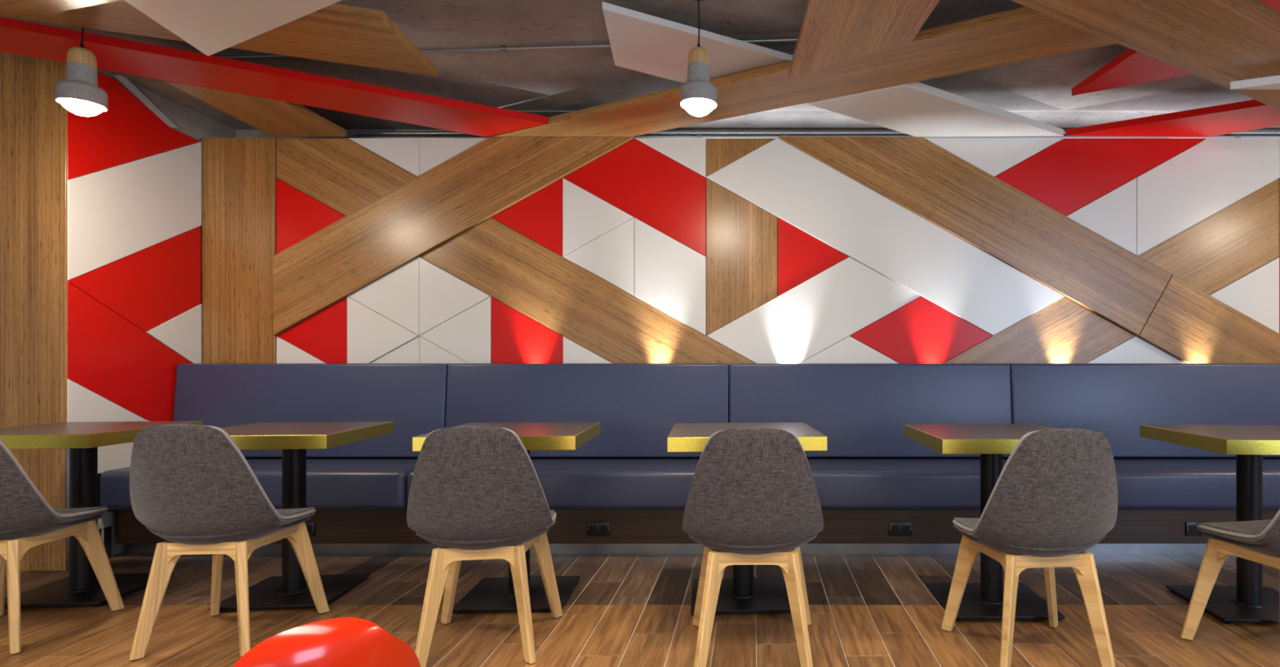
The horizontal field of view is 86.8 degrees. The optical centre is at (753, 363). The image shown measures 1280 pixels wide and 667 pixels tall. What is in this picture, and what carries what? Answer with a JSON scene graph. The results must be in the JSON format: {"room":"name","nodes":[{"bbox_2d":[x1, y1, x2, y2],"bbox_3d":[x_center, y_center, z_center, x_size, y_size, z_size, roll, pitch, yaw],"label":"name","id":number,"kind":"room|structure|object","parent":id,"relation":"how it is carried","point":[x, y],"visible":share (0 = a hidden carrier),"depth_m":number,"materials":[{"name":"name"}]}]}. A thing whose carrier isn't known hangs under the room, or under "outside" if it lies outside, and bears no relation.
{"room":"eatery","nodes":[
{"label":"eatery","id":0,"kind":"room"},
{"bbox_2d":[0,51,235,570],"bbox_3d":[-4.716,-0.258,3.885,2.616,2.622,1.130,0,0,0],"label":"wall","id":1,"kind":"structure","parent":0,"point":[101,214],"depth_m":3.46,"materials":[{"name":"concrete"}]},
{"bbox_2d":[97,511,111,542],"bbox_3d":[-3.415,0.889,3.500,0.006,0.210,0.090,0,0,0],"label":"wall plate","id":2,"kind":"object","parent":1,"relation":"attached to","point":[105,521],"visible":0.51,"depth_m":3.51,"materials":[{"name":"grey plastic"}]},
{"bbox_2d":[124,0,342,56],"bbox_3d":[-1.823,-1.285,2.289,1.204,0.030,0.433,0,0,27],"label":"board","id":3,"kind":"object","parent":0,"point":[211,27],"visible":1,"depth_m":2.44,"materials":[{"name":"white laminate"}]},
{"bbox_2d":[0,551,1279,666],"bbox_3d":[-0.500,1.094,0.825,11.400,0.120,7.650,0,0,0],"label":"floor","id":4,"kind":"structure","parent":0,"point":[622,610],"depth_m":2.68,"materials":[{"name":"wood"}]},
{"bbox_2d":[0,438,124,653],"bbox_3d":[-2.848,0.621,2.545,0.488,0.825,0.503,0,0,-8],"label":"dining chair","id":5,"kind":"object","parent":4,"relation":"on","point":[27,520],"visible":1,"depth_m":2.44,"materials":[{"name":"grey"}]},
{"bbox_2d":[0,421,202,607],"bbox_3d":[-3.006,0.659,2.961,0.620,0.750,0.620,0,0,-5],"label":"cafe table","id":6,"kind":"object","parent":4,"relation":"on","point":[82,587],"visible":0.77,"depth_m":2.95,"materials":[{"name":"metal"}]},
{"bbox_2d":[128,423,329,660],"bbox_3d":[-1.987,0.621,2.533,0.488,0.825,0.503,0,0,-3],"label":"dining chair","id":7,"kind":"object","parent":4,"relation":"on","point":[192,486],"visible":1,"depth_m":2.34,"materials":[{"name":"grey fabric"}]},
{"bbox_2d":[208,421,394,611],"bbox_3d":[-2.045,0.659,2.940,0.620,0.750,0.620,0,0,-6],"label":"cafe table","id":8,"kind":"object","parent":4,"relation":"on","point":[291,589],"visible":0.7,"depth_m":2.93,"materials":[{"name":"metal"}]},
{"bbox_2d":[232,617,420,666],"bbox_3d":[-0.734,0.684,0.991,0.494,0.707,0.442,0,0,40],"label":"chair","id":9,"kind":"object","parent":4,"relation":"on","point":[342,642],"visible":1,"depth_m":0.85,"materials":[{"name":"red plastic"}]},
{"bbox_2d":[406,426,563,666],"bbox_3d":[-0.979,0.621,2.468,0.488,0.825,0.503,0,0,-9],"label":"dining chair","id":10,"kind":"object","parent":4,"relation":"on","point":[476,492],"visible":1,"depth_m":2.27,"materials":[{"name":"grey fabric"}]},
{"bbox_2d":[412,422,599,614],"bbox_3d":[-1.032,0.659,2.913,0.620,0.750,0.620,0,0,-4],"label":"cafe table","id":11,"kind":"object","parent":4,"relation":"on","point":[490,593],"visible":0.59,"depth_m":2.88,"materials":[{"name":"metal"}]},
{"bbox_2d":[99,363,1279,554],"bbox_3d":[0.465,0.517,3.786,7.757,1.034,0.652,0,0,0],"label":"banquette","id":12,"kind":"object","parent":4,"relation":"on","point":[863,410],"visible":0.49,"depth_m":3.91,"materials":[{"name":"blue leather"}]},
{"bbox_2d":[99,457,417,509],"bbox_3d":[-2.614,0.663,3.730,1.599,0.206,0.540,0,0,0],"label":"seat cushion","id":13,"kind":"object","parent":12,"relation":"on","point":[331,483],"depth_m":3.46,"materials":[{"name":"leather"}]},
{"bbox_2d":[306,521,315,535],"bbox_3d":[-2.407,0.884,3.564,0.124,0.074,0.012,0,0,0],"label":"wall socket","id":14,"kind":"object","parent":12,"relation":"attached to","point":[310,526],"visible":0.34,"depth_m":3.56,"materials":[{"name":"black plastic"}]},
{"bbox_2d":[306,525,311,533],"bbox_3d":[-2.377,0.884,3.558,0.036,0.040,0.002,0,0,0],"label":"outlet","id":15,"kind":"object","parent":14,"relation":"attached to","point":[308,527],"depth_m":3.56,"materials":[{"name":"black plastic"}]},
{"bbox_2d":[173,363,448,457],"bbox_3d":[-2.614,0.276,3.971,1.599,0.551,0.149,0,0,0],"label":"cushion","id":16,"kind":"object","parent":12,"relation":"on","point":[415,397],"depth_m":3.92,"materials":[{"name":"blue leather"}]},
{"bbox_2d":[407,457,699,509],"bbox_3d":[-0.978,0.663,3.730,1.666,0.206,0.540,0,0,0],"label":"seat cushion","id":17,"kind":"object","parent":12,"relation":"on","point":[566,483],"depth_m":3.46,"materials":[{"name":"leather"}]},
{"bbox_2d":[445,363,728,457],"bbox_3d":[-0.978,0.276,3.971,1.666,0.551,0.149,0,0,0],"label":"cushion","id":18,"kind":"object","parent":12,"relation":"on","point":[637,406],"depth_m":3.92,"materials":[{"name":"blue leather"}]},
{"bbox_2d":[586,521,609,535],"bbox_3d":[-0.829,0.884,3.564,0.124,0.074,0.012,0,0,0],"label":"wall socket","id":19,"kind":"object","parent":12,"relation":"attached to","point":[593,528],"visible":1,"depth_m":3.56,"materials":[{"name":"black plastic"}]},
{"bbox_2d":[589,525,595,533],"bbox_3d":[-0.859,0.884,3.558,0.036,0.040,0.002,0,0,0],"label":"outlet","id":20,"kind":"object","parent":19,"relation":"attached to","point":[592,528],"depth_m":3.56,"materials":[{"name":"black plastic"}]},
{"bbox_2d":[600,525,607,533],"bbox_3d":[-0.799,0.884,3.558,0.036,0.040,0.002,0,0,0],"label":"outlet","id":21,"kind":"object","parent":19,"relation":"attached to","point":[603,529],"depth_m":3.56,"materials":[{"name":"black plastic"}]},
{"bbox_2d":[728,363,1012,457],"bbox_3d":[0.690,0.276,3.971,1.664,0.551,0.149,0,0,0],"label":"cushion","id":22,"kind":"object","parent":12,"relation":"on","point":[863,410],"depth_m":3.92,"materials":[{"name":"blue leather"}]},
{"bbox_2d":[888,521,911,535],"bbox_3d":[0.786,0.884,3.564,0.124,0.074,0.012,0,0,0],"label":"wall socket","id":23,"kind":"object","parent":12,"relation":"attached to","point":[895,528],"visible":1,"depth_m":3.56,"materials":[{"name":"black plastic"}]},
{"bbox_2d":[891,525,897,533],"bbox_3d":[0.756,0.884,3.558,0.036,0.040,0.002,0,0,0],"label":"outlet","id":24,"kind":"object","parent":23,"relation":"attached to","point":[894,528],"depth_m":3.56,"materials":[{"name":"black plastic"}]},
{"bbox_2d":[902,525,909,533],"bbox_3d":[0.816,0.884,3.558,0.036,0.040,0.002,0,0,0],"label":"outlet","id":25,"kind":"object","parent":23,"relation":"attached to","point":[905,528],"depth_m":3.56,"materials":[{"name":"black plastic"}]},
{"bbox_2d":[807,457,1007,509],"bbox_3d":[0.690,0.663,3.730,1.664,0.206,0.540,0,0,0],"label":"seat cushion","id":26,"kind":"object","parent":12,"relation":"on","point":[841,483],"depth_m":3.46,"materials":[{"name":"leather"}]},
{"bbox_2d":[1008,363,1279,457],"bbox_3d":[2.359,0.276,3.971,1.666,0.551,0.149,0,0,0],"label":"cushion","id":27,"kind":"object","parent":12,"relation":"on","point":[1113,400],"depth_m":3.92,"materials":[{"name":"blue leather"}]},
{"bbox_2d":[1113,457,1279,509],"bbox_3d":[2.359,0.663,3.730,1.666,0.206,0.540,0,0,0],"label":"seat cushion","id":28,"kind":"object","parent":12,"relation":"on","point":[1143,483],"depth_m":3.46,"materials":[{"name":"leather"}]},
{"bbox_2d":[1185,521,1208,535],"bbox_3d":[2.375,0.884,3.564,0.124,0.074,0.012,0,0,0],"label":"wall socket","id":29,"kind":"object","parent":12,"relation":"attached to","point":[1191,529],"visible":0.61,"depth_m":3.56,"materials":[{"name":"black plastic"}]},
{"bbox_2d":[1189,525,1195,533],"bbox_3d":[2.345,0.884,3.558,0.036,0.040,0.002,0,0,0],"label":"outlet","id":30,"kind":"object","parent":29,"relation":"attached to","point":[1192,528],"depth_m":3.56,"materials":[{"name":"black plastic"}]},
{"bbox_2d":[667,422,826,616],"bbox_3d":[-0.043,0.659,2.893,0.620,0.750,0.620,0,0,-4],"label":"cafe table","id":31,"kind":"object","parent":4,"relation":"on","point":[742,593],"visible":0.62,"depth_m":2.87,"materials":[{"name":"metal"}]},
{"bbox_2d":[682,427,823,666],"bbox_3d":[-0.003,0.621,2.410,0.488,0.825,0.503,0,0,-1],"label":"dining chair","id":32,"kind":"object","parent":4,"relation":"on","point":[753,499],"visible":1,"depth_m":2.21,"materials":[{"name":"grey fabric"}]},
{"bbox_2d":[904,423,1065,622],"bbox_3d":[1.020,0.659,2.823,0.620,0.750,0.620,0,0,0],"label":"cafe table","id":33,"kind":"object","parent":4,"relation":"on","point":[984,600],"visible":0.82,"depth_m":2.81,"materials":[{"name":"metal"}]},
{"bbox_2d":[941,428,1117,666],"bbox_3d":[0.984,0.621,2.381,0.488,0.825,0.503,0,0,-5],"label":"dining chair","id":34,"kind":"object","parent":4,"relation":"on","point":[1054,498],"visible":1,"depth_m":2.19,"materials":[{"name":"grey fabric"}]},
{"bbox_2d":[1139,424,1279,624],"bbox_3d":[2.096,0.659,2.785,0.620,0.750,0.620,0,0,3],"label":"cafe table","id":35,"kind":"object","parent":4,"relation":"on","point":[1249,601],"visible":0.96,"depth_m":2.78,"materials":[{"name":"metal"}]},
{"bbox_2d":[1180,508,1279,639],"bbox_3d":[1.879,0.621,2.322,0.488,0.825,0.503,0,0,-11],"label":"dining chair","id":36,"kind":"object","parent":4,"relation":"on","point":[1256,540],"visible":1,"depth_m":2.42,"materials":[{"name":"grey"}]},
{"bbox_2d":[0,0,1279,129],"bbox_3d":[-0.500,-1.635,0.825,11.400,0.150,7.650,0,0,0],"label":"ceiling","id":37,"kind":"structure","parent":0,"point":[548,83],"depth_m":3.54,"materials":[{"name":"concrete"}]},
{"bbox_2d":[54,27,107,116],"bbox_3d":[-2.820,-1.301,2.800,0.157,0.516,0.157,0,0,-34],"label":"pendant lamp","id":38,"kind":"object","parent":37,"relation":"hanging from","point":[80,94],"visible":0.97,"depth_m":2.76,"materials":[{"name":"grey concrete"}]},
{"bbox_2d":[218,37,797,59],"bbox_3d":[-1.292,-1.545,3.278,3.035,0.027,0.028,0,0,4],"label":"conduit","id":39,"kind":"object","parent":37,"relation":"attached to","point":[503,48],"visible":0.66,"depth_m":3.27,"materials":[{"name":"grey"}]},
{"bbox_2d":[680,0,717,116],"bbox_3d":[-0.230,-1.301,2.800,0.157,0.516,0.157,0,0,0],"label":"pendant lamp","id":40,"kind":"object","parent":37,"relation":"hanging from","point":[698,95],"visible":1,"depth_m":2.76,"materials":[{"name":"grey concrete"}]},
{"bbox_2d":[202,129,1279,458],"bbox_3d":[0.738,-0.263,4.383,8.924,2.594,0.533,0,0,0],"label":"wall","id":41,"kind":"structure","parent":0,"point":[347,249],"depth_m":4.14,"materials":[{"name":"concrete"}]},
{"bbox_2d":[163,80,346,136],"bbox_3d":[-2.742,-1.420,3.710,0.460,0.040,0.814,0,0,0],"label":"board","id":42,"kind":"object","parent":41,"relation":"attached to","point":[273,117],"visible":0.86,"depth_m":3.75,"materials":[{"name":"brown wood"}]},
{"bbox_2d":[0,17,547,137],"bbox_3d":[-2.557,-1.420,3.352,2.889,0.040,0.430,0,0,-30],"label":"ceiling beam","id":43,"kind":"structure","parent":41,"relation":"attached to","point":[21,37],"depth_m":3.32,"materials":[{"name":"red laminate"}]},
{"bbox_2d":[0,0,436,76],"bbox_3d":[-2.192,-1.380,2.636,1.666,0.040,0.492,0,0,-21],"label":"board","id":44,"kind":"object","parent":43,"relation":"attached to","point":[335,33],"visible":0.71,"depth_m":2.76,"materials":[{"name":"brown wood"}]},
{"bbox_2d":[0,0,120,18],"bbox_3d":[-2.418,-1.325,2.284,0.889,0.030,0.308,0,0,15],"label":"board","id":45,"kind":"object","parent":44,"relation":"attached to","point":[23,9],"visible":1,"depth_m":2.44,"materials":[{"name":"brown wood"}]},
{"bbox_2d":[492,6,1116,137],"bbox_3d":[0.171,-1.420,3.416,3.811,0.040,0.433,0,0,28],"label":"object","id":46,"kind":"structure","parent":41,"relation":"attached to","point":[1024,33],"depth_m":3.24,"materials":[{"name":"brown wood"}]},
{"bbox_2d":[602,1,793,83],"bbox_3d":[-0.244,-1.465,3.243,1.169,0.030,0.510,0,0,-30],"label":"board","id":47,"kind":"object","parent":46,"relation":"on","point":[639,42],"visible":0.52,"depth_m":3.08,"materials":[{"name":"white laminate"}]},
{"bbox_2d":[788,0,939,77],"bbox_3d":[0.439,-1.370,2.751,0.541,0.030,0.827,0,0,0],"label":"board","id":48,"kind":"object","parent":46,"relation":"attached to","point":[832,32],"visible":1,"depth_m":2.69,"materials":[{"name":"brown wood"}]},
{"bbox_2d":[1071,48,1192,95],"bbox_3d":[2.073,-1.455,3.210,0.730,0.040,0.734,0,0,0],"label":"board","id":49,"kind":"object","parent":46,"relation":"attached to","point":[1131,67],"visible":0.46,"depth_m":3.30,"materials":[{"name":"red laminate"}]},
{"bbox_2d":[1011,0,1279,110],"bbox_3d":[2.167,-1.350,2.890,3.022,0.040,0.465,0,0,-30],"label":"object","id":50,"kind":"structure","parent":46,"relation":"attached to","point":[1221,42],"depth_m":2.66,"materials":[{"name":"brown wood"}]},
{"bbox_2d":[1230,75,1279,89],"bbox_3d":[2.525,-1.278,2.972,0.663,0.035,0.201,0,0,0],"label":"board","id":51,"kind":"object","parent":50,"relation":"attached to","point":[1273,82],"visible":1,"depth_m":3.04,"materials":[{"name":"white laminate"}]},
{"bbox_2d":[1257,0,1279,13],"bbox_3d":[2.193,-1.312,2.457,1.390,0.025,0.275,0,0,-30],"label":"board","id":52,"kind":"object","parent":50,"relation":"attached to","point":[1274,4],"visible":1,"depth_m":2.41,"materials":[{"name":"red laminate"}]},
{"bbox_2d":[351,134,1279,141],"bbox_3d":[0.865,-1.462,4.330,6.930,0.040,0.042,0,0,0],"label":"conduit","id":53,"kind":"object","parent":41,"relation":"attached to","point":[697,135],"visible":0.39,"depth_m":4.32,"materials":[{"name":"grey"}]},
{"bbox_2d":[355,130,1279,135],"bbox_3d":[0.865,-1.508,4.370,6.930,0.034,0.036,0,0,0],"label":"conduit","id":54,"kind":"object","parent":41,"relation":"attached to","point":[692,132],"visible":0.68,"depth_m":4.36,"materials":[{"name":"grey"}]},
{"bbox_2d":[808,81,1063,137],"bbox_3d":[1.091,-1.420,3.875,1.628,0.040,0.505,0,0,-33],"label":"board","id":55,"kind":"object","parent":41,"relation":"attached to","point":[917,109],"visible":0.86,"depth_m":3.75,"materials":[{"name":"white laminate"}]},
{"bbox_2d":[1065,99,1279,137],"bbox_3d":[2.694,-1.420,3.926,1.515,0.040,0.459,0,0,30],"label":"board","id":56,"kind":"object","parent":41,"relation":"attached to","point":[1248,115],"visible":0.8,"depth_m":3.90,"materials":[{"name":"red laminate"}]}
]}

